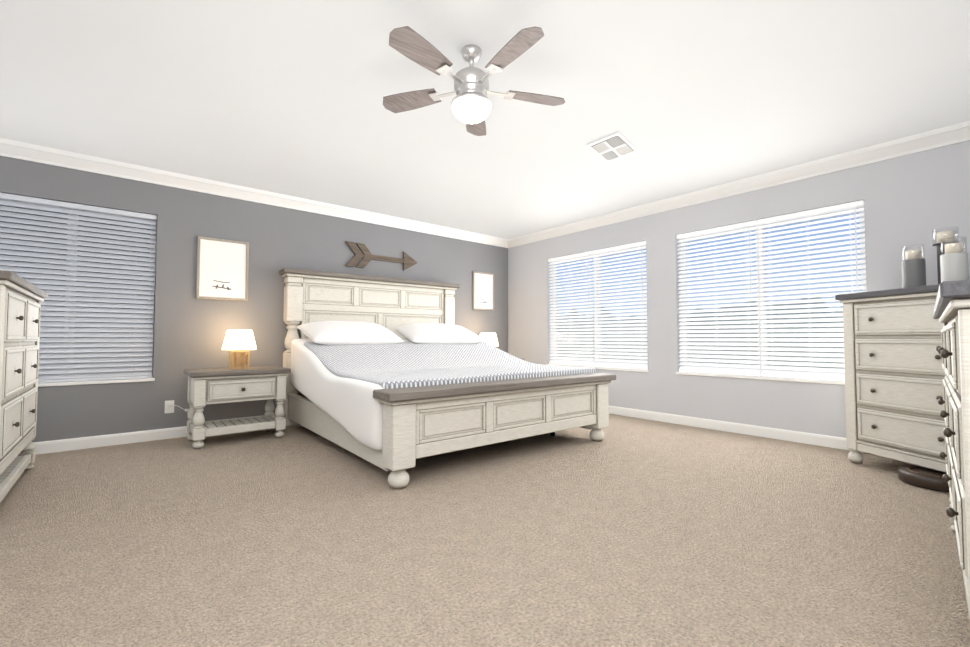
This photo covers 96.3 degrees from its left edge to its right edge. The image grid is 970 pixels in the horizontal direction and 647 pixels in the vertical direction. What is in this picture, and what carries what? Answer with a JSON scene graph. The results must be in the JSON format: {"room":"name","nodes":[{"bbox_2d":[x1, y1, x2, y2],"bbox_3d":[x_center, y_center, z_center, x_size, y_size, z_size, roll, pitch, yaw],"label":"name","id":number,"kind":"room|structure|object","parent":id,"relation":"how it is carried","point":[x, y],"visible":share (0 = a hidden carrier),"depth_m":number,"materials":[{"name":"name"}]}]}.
{"room":"bedroom","nodes":[
{"label":"bedroom","id":0,"kind":"room"},
{"bbox_2d":[0,156,507,442],"bbox_3d":[-1.855,-0.128,5.023,5.967,2.440,0.160,2,-3,-40],"label":"wall","id":1,"kind":"structure","parent":0,"point":[190,330],"depth_m":4.23,"materials":[{"name":"grey paint"}]},
{"bbox_2d":[0,192,156,386],"bbox_3d":[-3.482,-0.250,3.643,1.155,1.522,0.163,2,-3,-40],"label":"window","id":2,"kind":"structure","parent":1,"relation":"in","point":[79,366],"depth_m":3.69,"materials":[{"name":"white plastic"}]},
{"bbox_2d":[33,426,188,454],"bbox_3d":[-1.798,1.042,4.915,5.647,0.095,0.014,2,-3,-40],"label":"baseboard","id":3,"kind":"structure","parent":1,"relation":"attached to","point":[52,446],"depth_m":3.71,"materials":[{"name":"white wood"}]},
{"bbox_2d":[165,400,188,412],"bbox_3d":[-2.853,0.768,4.020,0.184,0.116,0.043,1,-2,-36],"label":"electrical outlet plate","id":4,"kind":"object","parent":1,"relation":"attached to","point":[169,407],"visible":0.96,"depth_m":4.00,"materials":[{"name":"white plastic"}]},
{"bbox_2d":[196,236,248,300],"bbox_3d":[-2.589,-0.533,4.297,0.440,0.600,0.028,2,-3,-40],"label":"framed art","id":5,"kind":"object","parent":1,"relation":"attached to","point":[222,268],"visible":0.98,"depth_m":4.29,"materials":[{"name":"white paper"}]},
{"bbox_2d":[0,138,507,247],"bbox_3d":[-1.781,-1.305,4.976,5.647,0.119,0.070,2,-3,-40],"label":"crown molding","id":6,"kind":"structure","parent":1,"relation":"attached to","point":[8,148],"depth_m":4.23,"materials":[{"name":"white"}]},
{"bbox_2d":[345,241,417,269],"bbox_3d":[-1.266,-0.809,5.414,0.980,0.290,0.028,2,-3,-40],"label":"art","id":7,"kind":"object","parent":1,"relation":"attached to","point":[407,261],"visible":0.96,"depth_m":5.25},
{"bbox_2d":[473,271,493,310],"bbox_3d":[-0.020,-0.478,6.446,0.400,0.560,0.028,2,-3,-40],"label":"framed art","id":8,"kind":"object","parent":1,"relation":"attached to","point":[483,290],"visible":0.98,"depth_m":6.44,"materials":[{"name":"white paper"}]},
{"bbox_2d":[0,414,969,646],"bbox_3d":[-0.039,1.066,2.810,5.967,0.100,5.819,2,-3,-40],"label":"floor","id":9,"kind":"structure","parent":0,"point":[627,531],"depth_m":1.91,"materials":[{"name":"beige carpet"}]},
{"bbox_2d":[0,270,47,502],"bbox_3d":[-2.982,0.378,2.445,0.580,1.250,1.360,2,-3,-40],"label":"dresser","id":10,"kind":"object","parent":9,"relation":"on","point":[21,299],"visible":1,"depth_m":2.49,"materials":[{"name":"grey wood"}]},
{"bbox_2d":[184,366,290,448],"bbox_3d":[-2.261,0.736,3.969,0.780,0.640,0.493,2,-3,-40],"label":"nightstand","id":11,"kind":"object","parent":9,"relation":"on","point":[219,385],"visible":1,"depth_m":3.83,"materials":[{"name":"grey wood"}]},
{"bbox_2d":[222,330,255,368],"bbox_3d":[-2.269,0.239,4.012,0.280,0.355,0.280,2,-3,-40],"label":"table lamp","id":12,"kind":"object","parent":11,"relation":"on","point":[239,340],"visible":1,"depth_m":3.94,"materials":[{"name":"white fabric"}]},
{"bbox_2d":[279,268,615,488],"bbox_3d":[-0.504,0.241,4.264,2.234,1.650,2.650,2,-3,-38],"label":"bed","id":13,"kind":"object","parent":9,"relation":"on","point":[397,377],"visible":1,"depth_m":3.71,"materials":[{"name":"white wood"}]},
{"bbox_2d":[296,321,403,344],"bbox_3d":[-1.383,0.099,4.499,1.020,0.200,0.600,2,14,-41],"label":"pillow","id":14,"kind":"object","parent":13,"relation":"on","point":[320,332],"depth_m":4.31,"materials":[{"name":"white fabric"}]},
{"bbox_2d":[291,338,411,449],"bbox_3d":[-0.441,0.492,4.169,2.232,0.739,1.994,2,-3,-38],"label":"duvet","id":15,"kind":"object","parent":13,"relation":"on","point":[338,379],"depth_m":3.59,"materials":[{"name":"white fabric"}]},
{"bbox_2d":[394,323,483,343],"bbox_3d":[-0.537,0.123,5.170,1.020,0.198,0.600,1,15,-35],"label":"pillow","id":16,"kind":"object","parent":13,"relation":"on","point":[416,333],"depth_m":4.98,"materials":[{"name":"white fabric"}]},
{"bbox_2d":[835,226,968,472],"bbox_3d":[2.983,0.192,2.900,0.500,1.652,0.880,0,-2,-10],"label":"chest","id":17,"kind":"object","parent":9,"relation":"on","point":[894,373],"visible":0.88,"depth_m":2.91,"materials":[{"name":"grey wood"}]},
{"bbox_2d":[898,465,949,492],"bbox_3d":[2.823,0.972,2.723,0.340,0.078,0.340,2,-3,-40],"label":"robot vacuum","id":18,"kind":"object","parent":9,"relation":"on","point":[924,477],"visible":0.65,"depth_m":2.68,"materials":[{"name":"brown plastic"}]},
{"bbox_2d":[933,280,969,646],"bbox_3d":[1.873,0.437,1.426,1.560,1.060,0.520,2,-3,-44],"label":"dresser","id":19,"kind":"object","parent":9,"relation":"on","point":[951,311],"visible":1,"depth_m":1.14,"materials":[{"name":"grey wood"}]},
{"bbox_3d":[0.105,0.805,5.948,0.780,0.640,0.493,2,-3,-40],"label":"nightstand","id":20,"kind":"object","parent":9,"relation":"on","visible":0},
{"bbox_2d":[480,333,497,345],"bbox_3d":[0.043,0.306,5.946,0.280,0.355,0.280,2,-3,-40],"label":"table lamp","id":21,"kind":"object","parent":20,"relation":"on","point":[490,338],"visible":0.44,"depth_m":5.85,"materials":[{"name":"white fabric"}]},
{"bbox_2d":[0,0,969,238],"bbox_3d":[-0.039,-1.610,2.903,5.967,0.445,5.819,2,-3,-40],"label":"ceiling","id":22,"kind":"structure","parent":0,"point":[284,97],"depth_m":3.16,"materials":[{"name":"white paint"}]},
{"bbox_2d":[383,26,564,135],"bbox_3d":[-0.080,-1.583,2.869,1.299,0.499,1.277,2,-3,-40],"label":"ceiling fan","id":23,"kind":"object","parent":22,"relation":"hanging from","point":[471,104],"visible":1,"depth_m":2.81,"materials":[{"name":"brown wood"}]},
{"bbox_2d":[587,132,638,162],"bbox_3d":[1.187,-1.627,4.035,0.333,0.084,0.340,2,-3,-40],"label":"ceiling vent","id":24,"kind":"object","parent":22,"relation":"in","point":[615,146],"visible":0.96,"depth_m":4.01,"materials":[{"name":"white metal"}]},
{"bbox_2d":[508,140,969,437],"bbox_3d":[2.188,-0.138,4.716,0.160,2.440,5.819,2,-3,-40],"label":"wall","id":25,"kind":"structure","parent":0,"point":[913,199],"depth_m":4.16,"materials":[{"name":"grey paint"}]},
{"bbox_2d":[546,241,648,371],"bbox_3d":[1.421,-0.181,5.609,0.163,1.522,1.540,2,-3,-40],"label":"window","id":26,"kind":"structure","parent":25,"relation":"in","point":[619,363],"depth_m":5.53,"materials":[{"name":"white plastic"}]},
{"bbox_2d":[608,405,864,452],"bbox_3d":[2.124,1.031,4.617,0.014,0.095,5.430,2,-3,-40],"label":"baseboard","id":27,"kind":"structure","parent":25,"relation":"attached to","point":[774,433],"depth_m":4.20,"materials":[{"name":"white wood"}]},
{"bbox_2d":[508,121,969,247],"bbox_3d":[2.103,-1.315,4.680,0.070,0.119,5.310,2,-3,-40],"label":"crown molding","id":28,"kind":"structure","parent":25,"relation":"attached to","point":[938,138],"depth_m":3.96,"materials":[{"name":"white"}]},
{"bbox_2d":[676,200,866,384],"bbox_3d":[2.635,-0.232,4.159,0.163,1.522,1.595,2,-3,-40],"label":"window","id":29,"kind":"structure","parent":25,"relation":"in","point":[763,370],"depth_m":4.07,"materials":[{"name":"white plastic"}]},
{"label":"outside","id":30,"kind":"structure","parent":0,"visible":0},
{"bbox_2d":[0,205,149,369],"bbox_3d":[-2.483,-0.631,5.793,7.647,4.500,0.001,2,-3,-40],"label":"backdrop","id":31,"kind":"structure","parent":30,"point":[80,271],"depth_m":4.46,"materials":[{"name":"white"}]},
{"bbox_2d":[556,213,861,368],"bbox_3d":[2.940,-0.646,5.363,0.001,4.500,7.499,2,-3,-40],"label":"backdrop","id":32,"kind":"structure","parent":30,"point":[824,223],"depth_m":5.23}
]}

